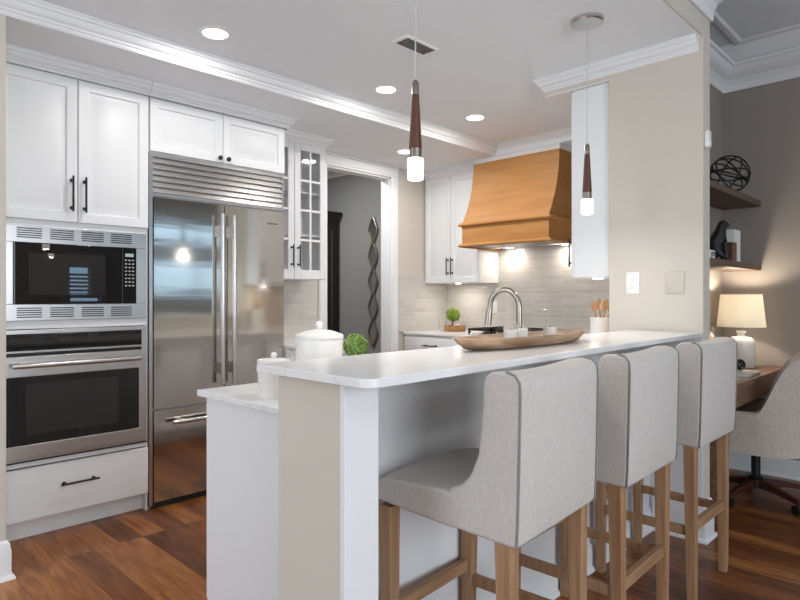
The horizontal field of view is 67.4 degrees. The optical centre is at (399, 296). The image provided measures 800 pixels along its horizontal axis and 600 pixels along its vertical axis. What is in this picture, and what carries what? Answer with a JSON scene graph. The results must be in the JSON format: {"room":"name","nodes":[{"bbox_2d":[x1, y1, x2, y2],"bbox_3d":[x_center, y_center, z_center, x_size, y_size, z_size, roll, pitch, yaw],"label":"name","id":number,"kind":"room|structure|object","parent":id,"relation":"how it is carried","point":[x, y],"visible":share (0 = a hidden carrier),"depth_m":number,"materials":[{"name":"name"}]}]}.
{"room":"kitchen","nodes":[
{"label":"kitchen","id":0,"kind":"room"},
{"bbox_2d":[0,14,5,541],"bbox_3d":[-3.233,-0.070,1.822,0.950,2.640,3.280,0,0,44],"label":"wall","id":1,"kind":"structure","parent":0,"point":[2,17],"depth_m":2.65,"materials":[{"name":"beige paint"}]},
{"bbox_2d":[0,539,15,582],"bbox_3d":[-2.977,1.165,1.662,0.420,0.170,3.210,0,0,44],"label":"baseboard","id":2,"kind":"structure","parent":1,"relation":"attached to","point":[6,574],"depth_m":2.65,"materials":[{"name":"white paint"}]},
{"bbox_2d":[0,0,496,155],"bbox_3d":[-1.548,-1.294,2.825,0.055,0.092,6.870,0,0,44],"label":"trim","id":3,"kind":"structure","parent":1,"relation":"attached to","point":[38,12],"depth_m":3.32,"materials":[{"name":"white paint"}]},
{"bbox_2d":[6,16,571,171],"bbox_3d":[-0.071,-1.320,3.933,2.515,0.140,4.160,0,0,44],"label":"ceiling","id":4,"kind":"structure","parent":0,"point":[354,136],"depth_m":3.86,"materials":[{"name":"white paint"}]},
{"bbox_2d":[396,149,408,153],"bbox_3d":[0.045,-1.247,5.149,0.162,0.006,0.162,0,0,44],"label":"recessed light","id":5,"kind":"object","parent":4,"relation":"in","point":[401,151],"visible":0.77,"depth_m":5.14,"materials":[{"name":"white plastic"}]},
{"bbox_2d":[279,376,339,599],"bbox_3d":[-0.198,0.728,1.565,0.257,1.045,0.110,0,0,44],"label":"wall","id":6,"kind":"structure","parent":0,"point":[309,411],"depth_m":1.52,"materials":[{"name":"beige paint"}]},
{"bbox_2d":[340,385,377,599],"bbox_3d":[-0.099,0.728,1.470,0.018,1.045,0.112,0,0,44],"label":"trim","id":7,"kind":"structure","parent":6,"relation":"attached to","point":[358,407],"depth_m":1.46,"materials":[{"name":"white paint"}]},
{"bbox_2d":[327,175,380,353],"bbox_3d":[-0.695,-0.115,6.909,2.340,2.730,0.100,0,0,44],"label":"wall","id":8,"kind":"structure","parent":0,"point":[358,199],"depth_m":6.64,"materials":[{"name":"grey paint"}]},
{"bbox_2d":[327,170,349,178],"bbox_3d":[-1.464,-1.425,6.052,2.240,0.110,2.200,0,0,44],"label":"trim","id":9,"kind":"structure","parent":8,"relation":"attached to","point":[330,174],"depth_m":6.86,"materials":[{"name":"white paint"}]},
{"bbox_2d":[368,217,377,345],"bbox_3d":[-0.290,-0.165,6.421,0.158,1.380,0.022,0,0,44],"label":"wall sculpture","id":10,"kind":"object","parent":8,"relation":"attached to","point":[373,228],"visible":1,"depth_m":6.42,"materials":[{"name":"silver metal"}]},
{"bbox_2d":[288,165,424,350],"bbox_3d":[-1.005,-0.045,4.848,0.100,2.590,4.160,0,0,44],"label":"wall","id":11,"kind":"structure","parent":0,"point":[411,194],"depth_m":5.91,"materials":[{"name":"beige paint"}]},
{"bbox_2d":[148,81,297,174],"bbox_3d":[-1.285,-1.050,4.046,0.602,0.397,1.021,0,0,44],"label":"upper cabinet","id":12,"kind":"object","parent":11,"relation":"attached to","point":[176,129],"visible":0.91,"depth_m":3.80,"materials":[{"name":"white paint"}]},
{"bbox_2d":[282,128,334,280],"bbox_3d":[-0.849,-0.692,4.659,0.357,1.114,0.601,0,0,44],"label":"upper cabinet","id":13,"kind":"object","parent":11,"relation":"attached to","point":[304,211],"visible":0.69,"depth_m":4.68,"materials":[{"name":"white paint"}]},
{"bbox_2d":[284,189,318,199],"bbox_3d":[-0.894,-0.808,4.668,0.250,0.016,0.515,0,0,44],"label":"shelf","id":14,"kind":"object","parent":13,"relation":"attached to","point":[304,195],"depth_m":4.78,"materials":[{"name":"white paint"}]},
{"bbox_2d":[284,232,318,238],"bbox_3d":[-0.894,-0.478,4.668,0.250,0.016,0.515,0,0,44],"label":"shelf","id":15,"kind":"object","parent":13,"relation":"attached to","point":[313,235],"depth_m":4.74,"materials":[{"name":"white paint"}]},
{"bbox_2d":[318,151,398,352],"bbox_3d":[-0.394,0.002,5.456,0.142,2.497,0.971,0,0,44],"label":"door frame","id":16,"kind":"structure","parent":11,"relation":"in","point":[389,186],"depth_m":5.70,"materials":[{"name":"white paint"}]},
{"bbox_2d":[284,276,445,338],"bbox_3d":[-0.347,0.068,5.440,0.012,0.536,2.368,0,0,44],"label":"tiled wall","id":17,"kind":"structure","parent":11,"relation":"attached to","point":[421,305],"depth_m":5.81,"materials":[{"name":"tile"}]},
{"bbox_2d":[41,0,700,142],"bbox_3d":[-0.867,-1.345,2.088,2.060,0.010,6.970,0,0,44],"label":"ceiling","id":18,"kind":"structure","parent":0,"point":[487,61],"depth_m":3.13,"materials":[{"name":"white paint"}]},
{"bbox_2d":[199,26,231,39],"bbox_3d":[-0.937,-1.337,3.045,0.162,0.006,0.162,0,0,44],"label":"recessed light","id":19,"kind":"object","parent":18,"relation":"in","point":[210,32],"visible":1,"depth_m":3.04,"materials":[{"name":"white plastic"}]},
{"bbox_2d":[374,85,398,93],"bbox_3d":[-0.090,-1.337,3.867,0.162,0.006,0.162,0,0,44],"label":"recessed light","id":20,"kind":"object","parent":18,"relation":"in","point":[384,89],"visible":1,"depth_m":3.86,"materials":[{"name":"white plastic"}]},
{"bbox_2d":[391,34,438,55],"bbox_3d":[0.083,-1.335,3.194,0.120,0.010,0.250,0,0,44],"label":"ceiling vent","id":21,"kind":"object","parent":18,"relation":"in","point":[407,41],"visible":0.97,"depth_m":3.17,"materials":[{"name":"white plastic"}]},
{"bbox_2d":[407,0,423,180],"bbox_3d":[0.053,-0.870,2.048,0.156,0.940,0.156,0,0,44],"label":"pendant light","id":22,"kind":"object","parent":18,"relation":"hanging from","point":[415,162],"visible":1,"depth_m":2.03,"materials":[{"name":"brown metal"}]},
{"bbox_2d":[464,114,485,120],"bbox_3d":[0.561,-1.337,4.475,0.162,0.006,0.162,0,0,44],"label":"recessed light","id":23,"kind":"object","parent":18,"relation":"in","point":[473,117],"visible":1,"depth_m":4.46,"materials":[{"name":"white plastic"}]},
{"bbox_2d":[570,12,603,214],"bbox_3d":[0.904,-0.870,2.900,0.156,0.940,0.156,0,0,44],"label":"pendant light","id":24,"kind":"object","parent":18,"relation":"hanging from","point":[587,21],"visible":1,"depth_m":2.88,"materials":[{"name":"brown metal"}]},
{"bbox_2d":[0,468,799,599],"bbox_3d":[0.535,1.280,2.976,9.800,0.060,10.400,0,0,44],"label":"floor","id":25,"kind":"structure","parent":0,"point":[160,553],"depth_m":2.87,"materials":[{"name":"brown wood"}]},
{"bbox_2d":[6,43,152,541],"bbox_3d":[-1.917,0.001,3.401,0.602,2.499,0.778,0,0,44],"label":"tall cabinet","id":26,"kind":"object","parent":25,"relation":"on","point":[77,150],"visible":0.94,"depth_m":3.22,"materials":[{"name":"white paint"}]},
{"bbox_2d":[6,224,145,320],"bbox_3d":[-1.889,-0.122,3.384,0.465,0.488,0.740,0,0,44],"label":"microwave","id":27,"kind":"object","parent":26,"relation":"in","point":[53,273],"visible":1,"depth_m":3.21,"materials":[{"name":"silver metal"}]},
{"bbox_2d":[6,326,146,465],"bbox_3d":[-1.881,0.506,3.376,0.588,0.676,0.740,0,0,44],"label":"wall oven","id":28,"kind":"object","parent":26,"relation":"in","point":[70,391],"visible":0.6,"depth_m":3.20,"materials":[{"name":"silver metal"}]},
{"bbox_2d":[147,152,283,508],"bbox_3d":[-1.303,0.201,4.009,0.608,2.098,0.939,0,0,44],"label":"refrigerator","id":29,"kind":"object","parent":25,"relation":"on","point":[215,232],"visible":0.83,"depth_m":3.73,"materials":[{"name":"silver metal"}]},
{"bbox_2d":[207,398,278,599],"bbox_3d":[0.612,0.804,3.083,0.706,0.892,3.138,0,0,44],"label":"base cabinet","id":30,"kind":"object","parent":25,"relation":"on","point":[243,442],"visible":0.16,"depth_m":2.00,"materials":[{"name":"white paint"}]},
{"bbox_2d":[197,383,278,414],"bbox_3d":[0.831,0.347,3.289,0.681,0.022,3.788,0,0,44],"label":"countertop","id":31,"kind":"structure","parent":30,"relation":"on","point":[244,395],"depth_m":2.05,"materials":[{"name":"stone"}]},
{"bbox_2d":[257,352,289,399],"bbox_3d":[-0.424,0.260,2.018,0.111,0.152,0.111,0,0,44],"label":"canister","id":32,"kind":"object","parent":31,"relation":"on","point":[268,384],"visible":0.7,"depth_m":1.97,"materials":[{"name":"white ceramic"}]},
{"bbox_2d":[295,321,343,360],"bbox_3d":[-0.303,0.213,2.249,0.183,0.247,0.183,0,0,44],"label":"canister","id":33,"kind":"object","parent":31,"relation":"on","point":[317,343],"visible":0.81,"depth_m":2.18,"materials":[{"name":"white ceramic"}]},
{"bbox_2d":[343,333,368,355],"bbox_3d":[-0.191,0.245,2.565,0.110,0.183,0.110,0,0,44],"label":"topiary","id":34,"kind":"object","parent":31,"relation":"on","point":[353,344],"visible":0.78,"depth_m":2.53,"materials":[{"name":"green plant"}]},
{"bbox_2d":[484,287,521,324],"bbox_3d":[0.473,0.145,2.660,0.199,0.382,0.088,0,0,8],"label":"faucet","id":35,"kind":"object","parent":31,"relation":"on","point":[488,317],"visible":0.59,"depth_m":2.66,"materials":[{"name":"silver metal"}]},
{"bbox_2d":[590,317,608,332],"bbox_3d":[1.193,0.229,3.569,0.122,0.215,0.122,0,0,44],"label":"utensil crock","id":36,"kind":"object","parent":31,"relation":"on","point":[597,325],"visible":0.27,"depth_m":3.52,"materials":[{"name":"white ceramic"}]},
{"bbox_2d":[591,301,596,317],"bbox_3d":[1.171,0.170,3.558,0.087,0.289,0.012,0,0,-14],"label":"wooden utensil","id":37,"kind":"object","parent":36,"relation":"in","point":[593,304],"visible":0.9,"depth_m":3.55,"materials":[{"name":"brown wood"}]},
{"bbox_2d":[596,299,601,317],"bbox_3d":[1.187,0.163,3.568,0.038,0.302,0.009,0,0,-5],"label":"wooden utensil","id":38,"kind":"object","parent":36,"relation":"in","point":[599,301],"visible":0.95,"depth_m":3.56,"materials":[{"name":"brown wood"}]},
{"bbox_2d":[600,301,603,317],"bbox_3d":[1.203,0.169,3.560,0.035,0.290,0.018,0,0,24],"label":"wooden utensil","id":39,"kind":"object","parent":36,"relation":"in","point":[601,303],"visible":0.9,"depth_m":3.56,"materials":[{"name":"beige wood"}]},
{"bbox_2d":[602,299,608,317],"bbox_3d":[1.207,0.164,3.556,0.059,0.302,0.016,0,0,22],"label":"wooden utensil","id":40,"kind":"object","parent":36,"relation":"in","point":[605,305],"visible":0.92,"depth_m":3.55,"materials":[{"name":"brown wood"}]},
{"bbox_2d":[284,345,348,360],"bbox_3d":[-0.719,0.804,4.589,0.641,0.892,0.688,0,0,44],"label":"base cabinet","id":41,"kind":"object","parent":25,"relation":"on","point":[288,353],"visible":0.02,"depth_m":4.17,"materials":[{"name":"white paint"}]},
{"bbox_2d":[284,338,366,348],"bbox_3d":[-0.721,0.347,4.599,0.625,0.022,0.707,0,0,44],"label":"countertop","id":42,"kind":"structure","parent":41,"relation":"on","point":[290,343],"depth_m":4.33,"materials":[{"name":"stone"}]},
{"bbox_2d":[327,211,341,332],"bbox_3d":[-1.185,0.150,6.934,1.005,2.200,0.500,0,0,44],"label":"hutch","id":43,"kind":"object","parent":25,"relation":"on","point":[333,218],"visible":0.16,"depth_m":6.72,"materials":[{"name":"black wood"}]},
{"bbox_2d":[404,334,459,350],"bbox_3d":[0.962,0.804,5.340,1.997,0.892,0.679,0,0,44],"label":"base cabinet","id":44,"kind":"object","parent":25,"relation":"on","point":[411,342],"visible":0.07,"depth_m":5.62,"materials":[{"name":"white paint"}]},
{"bbox_2d":[403,330,482,336],"bbox_3d":[0.967,0.347,5.353,1.985,0.022,0.653,0,0,44],"label":"countertop","id":45,"kind":"structure","parent":44,"relation":"on","point":[424,332],"depth_m":5.68,"materials":[{"name":"stone"}]},
{"bbox_2d":[439,318,446,330],"bbox_3d":[0.425,0.271,5.966,0.076,0.130,0.076,0,0,44],"label":"glass jar","id":46,"kind":"object","parent":45,"relation":"on","point":[442,321],"visible":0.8,"depth_m":5.93,"materials":[{"name":"glass"}]},
{"bbox_2d":[444,325,465,331],"bbox_3d":[0.538,0.305,5.870,0.155,0.061,0.140,0,0,44],"label":"planter box","id":47,"kind":"object","parent":45,"relation":"on","point":[450,328],"visible":0.94,"depth_m":5.82,"materials":[{"name":"brown wood"}]},
{"bbox_2d":[446,307,460,324],"bbox_3d":[0.521,0.208,5.899,0.150,0.230,0.158,0,0,44],"label":"potted plant","id":48,"kind":"object","parent":47,"relation":"in","point":[452,315],"visible":0.98,"depth_m":5.87,"materials":[{"name":"green plant"}]},
{"bbox_2d":[467,326,558,334],"bbox_3d":[1.062,0.307,5.244,0.820,0.058,0.500,0,0,44],"label":"cooktop","id":49,"kind":"object","parent":45,"relation":"in","point":[498,329],"visible":0.33,"depth_m":5.30,"materials":[{"name":"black metal"}]},
{"bbox_2d":[378,357,598,599],"bbox_3d":[0.262,0.715,1.765,0.490,1.070,0.472,0,0,40],"label":"bar stool","id":50,"kind":"object","parent":25,"relation":"on","point":[533,468],"visible":0.98,"depth_m":1.58,"materials":[{"name":"fabric"}]},
{"bbox_2d":[519,345,679,599],"bbox_3d":[0.712,0.715,2.224,0.490,1.070,0.472,0,0,42],"label":"bar stool","id":51,"kind":"object","parent":25,"relation":"on","point":[638,392],"visible":0.67,"depth_m":1.98,"materials":[{"name":"fabric"}]},
{"bbox_2d":[595,336,736,599],"bbox_3d":[1.203,0.715,2.727,0.490,1.070,0.472,0,0,44],"label":"bar stool","id":52,"kind":"object","parent":25,"relation":"on","point":[708,368],"visible":0.64,"depth_m":2.49,"materials":[{"name":"fabric"}]},
{"bbox_2d":[710,365,781,524],"bbox_3d":[2.078,0.866,3.828,0.417,0.768,1.298,0,0,44],"label":"desk","id":53,"kind":"object","parent":25,"relation":"on","point":[749,389],"visible":0.09,"depth_m":3.53,"materials":[{"name":"brown wood"}]},
{"bbox_2d":[716,294,766,367],"bbox_3d":[2.343,0.232,4.122,0.300,0.500,0.300,0,0,44],"label":"table lamp","id":54,"kind":"object","parent":53,"relation":"on","point":[740,311],"visible":0.86,"depth_m":4.03,"materials":[{"name":"white ceramic"}]},
{"bbox_2d":[737,370,759,376],"bbox_3d":[2.103,0.474,3.749,0.200,0.016,0.260,0,0,44],"label":"notebook","id":55,"kind":"object","parent":53,"relation":"on","point":[740,373],"visible":0.49,"depth_m":3.69,"materials":[{"name":"white paper"}]},
{"bbox_2d":[737,359,745,369],"bbox_3d":[2.166,0.431,3.827,0.063,0.070,0.068,0,0,19],"label":"ornament","id":56,"kind":"object","parent":55,"relation":"on","point":[742,366],"visible":0.74,"depth_m":3.81,"materials":[{"name":"black metal"}]},
{"bbox_2d":[729,352,799,515],"bbox_3d":[2.239,0.800,3.712,0.720,0.900,0.671,0,0,38],"label":"office chair","id":57,"kind":"object","parent":25,"relation":"on","point":[769,427],"visible":0.62,"depth_m":3.43,"materials":[{"name":"fabric"}]},
{"bbox_2d":[545,75,608,95],"bbox_3d":[1.591,-1.291,4.125,0.410,0.098,1.559,0,0,44],"label":"wall header","id":58,"kind":"structure","parent":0,"point":[604,78],"depth_m":3.56,"materials":[{"name":"beige paint"}]},
{"bbox_2d":[497,127,571,149],"bbox_3d":[1.236,-1.315,4.878,1.160,0.050,0.040,0,0,44],"label":"trim","id":59,"kind":"structure","parent":58,"relation":"attached to","point":[568,131],"depth_m":4.99,"materials":[{"name":"white paint"}]},
{"bbox_2d":[546,80,608,108],"bbox_3d":[1.427,-1.239,3.958,0.406,0.006,1.087,0,0,44],"label":"trim","id":60,"kind":"structure","parent":58,"relation":"attached to","point":[564,98],"depth_m":3.70,"materials":[{"name":"white paint"}]},
{"bbox_2d":[533,33,698,91],"bbox_3d":[1.560,-1.302,3.787,0.950,0.075,1.145,0,0,44],"label":"trim","id":61,"kind":"structure","parent":58,"relation":"attached to","point":[688,44],"depth_m":3.34,"materials":[{"name":"white paint"}]},
{"bbox_2d":[609,16,709,498],"bbox_3d":[1.409,-0.275,3.286,0.505,3.050,0.106,0,0,44],"label":"wall pillar","id":62,"kind":"structure","parent":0,"point":[659,112],"depth_m":3.22,"materials":[{"name":"beige paint"}]},
{"bbox_2d":[568,82,608,278],"bbox_3d":[1.523,-0.672,3.967,0.280,1.124,1.200,0,0,44],"label":"upper cabinet","id":63,"kind":"object","parent":62,"relation":"attached to","point":[590,233],"visible":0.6,"depth_m":3.51,"materials":[{"name":"white paint"}]},
{"bbox_2d":[626,272,638,293],"bbox_3d":[1.287,-0.077,3.323,0.074,0.118,0.008,0,0,44],"label":"wall outlet","id":64,"kind":"object","parent":62,"relation":"attached to","point":[632,279],"visible":1,"depth_m":3.32,"materials":[{"name":"white plastic"}]},
{"bbox_2d":[629,277,634,281],"bbox_3d":[1.286,-0.097,3.321,0.034,0.028,0.003,0,0,44],"label":"socket","id":65,"kind":"object","parent":64,"relation":"attached to","point":[631,279],"depth_m":3.32,"materials":[{"name":"white plastic"}]},
{"bbox_2d":[629,284,634,288],"bbox_3d":[1.286,-0.058,3.321,0.034,0.028,0.003,0,0,44],"label":"socket","id":66,"kind":"object","parent":64,"relation":"attached to","point":[631,286],"depth_m":3.32,"materials":[{"name":"white plastic"}]},
{"bbox_2d":[666,271,683,293],"bbox_3d":[1.450,-0.077,3.165,0.092,0.118,0.006,0,0,44],"label":"blank plate","id":67,"kind":"object","parent":62,"relation":"attached to","point":[674,280],"visible":1,"depth_m":3.16,"materials":[{"name":"beige plastic"}]},
{"bbox_2d":[652,495,717,544],"bbox_3d":[1.466,1.150,3.222,0.394,0.200,0.176,0,0,44],"label":"baseboard","id":68,"kind":"structure","parent":62,"relation":"attached to","point":[706,534],"depth_m":3.12,"materials":[{"name":"white paint"}]},
{"bbox_2d":[705,130,711,147],"bbox_3d":[1.587,-0.812,3.089,0.024,0.085,0.040,0,0,44],"label":"sensor","id":69,"kind":"object","parent":62,"relation":"attached to","point":[708,143],"visible":1,"depth_m":3.08,"materials":[{"name":"white plastic"}]},
{"bbox_2d":[662,0,702,35],"bbox_3d":[-0.562,-1.570,1.026,0.160,0.460,5.880,0,0,44],"label":"wall","id":70,"kind":"structure","parent":0,"point":[684,9],"depth_m":2.92,"materials":[{"name":"beige paint"}]},
{"bbox_2d":[688,0,722,21],"bbox_3d":[-0.391,-1.528,1.003,0.118,0.175,5.886,0,0,44],"label":"trim","id":71,"kind":"structure","parent":70,"relation":"attached to","point":[706,8],"depth_m":3.06,"materials":[{"name":"white paint"}]},
{"bbox_2d":[710,86,721,338],"bbox_3d":[1.824,-0.275,3.970,0.141,3.050,1.454,0,0,44],"label":"wall","id":72,"kind":"structure","parent":0,"point":[715,96],"depth_m":4.33,"materials":[{"name":"beige paint"}]},
{"bbox_2d":[650,337,702,506],"bbox_3d":[1.452,0.728,3.162,0.266,1.045,0.010,0,0,44],"label":"trim","id":73,"kind":"structure","parent":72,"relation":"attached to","point":[676,466],"depth_m":3.14,"materials":[{"name":"white paint"}]},
{"bbox_2d":[710,180,760,209],"bbox_3d":[2.015,-0.663,3.882,0.253,0.042,1.308,0,0,44],"label":"wall shelf","id":74,"kind":"object","parent":72,"relation":"attached to","point":[722,197],"visible":0.51,"depth_m":3.98,"materials":[{"name":"brown wood"}]},
{"bbox_2d":[710,155,750,190],"bbox_3d":[2.168,-0.806,3.951,0.252,0.244,0.252,0,0,44],"label":"wire sphere","id":75,"kind":"object","parent":74,"relation":"on","point":[712,170],"visible":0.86,"depth_m":3.91,"materials":[{"name":"black metal"}]},
{"bbox_2d":[710,258,760,271],"bbox_3d":[2.015,-0.209,3.882,0.253,0.042,1.308,0,0,44],"label":"wall shelf","id":76,"kind":"object","parent":72,"relation":"attached to","point":[716,264],"visible":0.51,"depth_m":3.91,"materials":[{"name":"brown wood"}]},
{"bbox_2d":[710,250,714,257],"bbox_3d":[1.800,-0.253,3.515,0.034,0.047,0.182,0,0,44],"label":"block sign","id":77,"kind":"object","parent":76,"relation":"on","point":[712,252],"visible":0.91,"depth_m":3.54,"materials":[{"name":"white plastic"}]},
{"bbox_2d":[710,220,728,259],"bbox_3d":[2.001,-0.359,3.803,0.140,0.252,0.117,0,0,44],"label":"statue","id":78,"kind":"object","parent":76,"relation":"on","point":[718,241],"visible":0.77,"depth_m":3.76,"materials":[{"name":"black ceramic"}]},
{"bbox_2d":[724,242,736,260],"bbox_3d":[2.122,-0.290,3.867,0.064,0.120,0.095,0,0,44],"label":"book","id":79,"kind":"object","parent":76,"relation":"on","point":[731,246],"visible":0.48,"depth_m":3.83,"materials":[{"name":"brown paper"}]},
{"bbox_2d":[726,229,739,261],"bbox_3d":[2.201,-0.335,3.961,0.047,0.210,0.140,0,0,44],"label":"book","id":80,"kind":"object","parent":76,"relation":"on","point":[732,235],"visible":0.47,"depth_m":3.93,"materials":[{"name":"white paper"}]},
{"bbox_2d":[710,10,799,93],"bbox_3d":[2.305,-1.650,3.500,1.204,0.300,1.454,0,0,44],"label":"trim","id":81,"kind":"structure","parent":72,"relation":"attached to","point":[727,75],"depth_m":4.17,"materials":[{"name":"white paint"}]},
{"bbox_2d":[710,0,799,46],"bbox_3d":[2.355,-1.850,1.193,4.504,0.100,10.200,0,0,44],"label":"ceiling","id":82,"kind":"structure","parent":0,"point":[747,18],"depth_m":3.85,"materials":[{"name":"white paint"}]},
{"bbox_2d":[722,78,799,460],"bbox_3d":[1.864,-0.275,5.019,3.960,3.050,0.100,0,0,44],"label":"wall","id":83,"kind":"structure","parent":0,"point":[761,124],"depth_m":4.24,"materials":[{"name":"beige paint"}]},
{"bbox_2d":[424,162,498,283],"bbox_3d":[0.586,-0.690,5.910,0.657,1.118,0.386,0,0,44],"label":"upper cabinet","id":84,"kind":"object","parent":83,"relation":"attached to","point":[448,190],"visible":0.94,"depth_m":5.80,"materials":[{"name":"white paint"}]},
{"bbox_2d":[458,143,571,250],"bbox_3d":[1.071,-0.845,5.253,0.922,0.810,0.647,0,0,44],"label":"range hood","id":85,"kind":"object","parent":83,"relation":"attached to","point":[523,198],"visible":0.9,"depth_m":5.02,"materials":[{"name":"brown wood"}]},
{"bbox_2d":[446,244,608,333],"bbox_3d":[1.380,-0.067,5.415,2.515,0.806,0.012,0,0,44],"label":"tiled wall","id":86,"kind":"structure","parent":83,"relation":"attached to","point":[541,276],"depth_m":5.54,"materials":[{"name":"tile"}]},
{"bbox_2d":[492,301,496,312],"bbox_3d":[0.913,0.100,5.856,0.074,0.118,0.009,0,0,44],"label":"wall switch","id":87,"kind":"object","parent":86,"relation":"attached to","point":[494,309],"visible":0.59,"depth_m":5.84,"materials":[{"name":"white plastic"}]},
{"bbox_2d":[719,28,799,61],"bbox_3d":[2.764,-1.738,3.969,1.204,0.124,0.140,0,0,44],"label":"trim","id":88,"kind":"structure","parent":83,"relation":"attached to","point":[790,39],"depth_m":4.16,"materials":[{"name":"white paint"}]},
{"bbox_2d":[729,452,799,480],"bbox_3d":[2.313,1.185,3.508,1.204,0.130,1.430,0,0,44],"label":"baseboard","id":89,"kind":"structure","parent":83,"relation":"attached to","point":[777,467],"depth_m":4.20,"materials":[{"name":"white paint"}]},
{"bbox_3d":[0.547,0.728,2.477,0.045,1.045,2.235,0,0,44],"label":"wall","id":90,"kind":"structure","parent":0,"visible":0},
{"bbox_2d":[257,330,702,388],"bbox_3d":[0.602,0.193,2.320,0.450,0.022,2.378,0,0,44],"label":"countertop","id":91,"kind":"structure","parent":90,"relation":"on","point":[386,369],"depth_m":1.72,"materials":[{"name":"stone"}]},
{"bbox_2d":[452,329,585,349],"bbox_3d":[0.482,0.159,2.279,0.200,0.046,0.850,0,0,44],"label":"dough bowl","id":92,"kind":"object","parent":91,"relation":"on","point":[496,341],"visible":0.96,"depth_m":2.14,"materials":[{"name":"brown wood"}]},
{"bbox_2d":[503,325,518,337],"bbox_3d":[0.402,0.136,2.175,0.056,0.066,0.056,0,0,44],"label":"candle","id":93,"kind":"object","parent":92,"relation":"in","point":[509,331],"visible":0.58,"depth_m":2.15,"materials":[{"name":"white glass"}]},
{"bbox_2d":[513,324,527,336],"bbox_3d":[0.461,0.136,2.285,0.056,0.066,0.056,0,0,44],"label":"candle","id":94,"kind":"object","parent":92,"relation":"in","point":[523,328],"visible":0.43,"depth_m":2.26,"materials":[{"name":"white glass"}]},
{"bbox_2d":[543,323,557,334],"bbox_3d":[0.595,0.136,2.377,0.056,0.066,0.056,0,0,44],"label":"candle","id":95,"kind":"object","parent":92,"relation":"in","point":[548,328],"visible":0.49,"depth_m":2.35,"materials":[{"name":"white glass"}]},
{"bbox_2d":[378,345,649,599],"bbox_3d":[0.568,0.728,2.458,0.012,1.045,2.233,0,0,44],"label":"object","id":96,"kind":"structure","parent":90,"relation":"attached to","point":[418,421],"depth_m":2.00,"materials":[{"name":"white paint"}]},
{"bbox_2d":[521,506,652,599],"bbox_3d":[0.584,1.190,2.444,0.030,0.120,2.230,0,0,44],"label":"baseboard","id":97,"kind":"structure","parent":90,"relation":"attached to","point":[544,585],"depth_m":2.52,"materials":[{"name":"white paint"}]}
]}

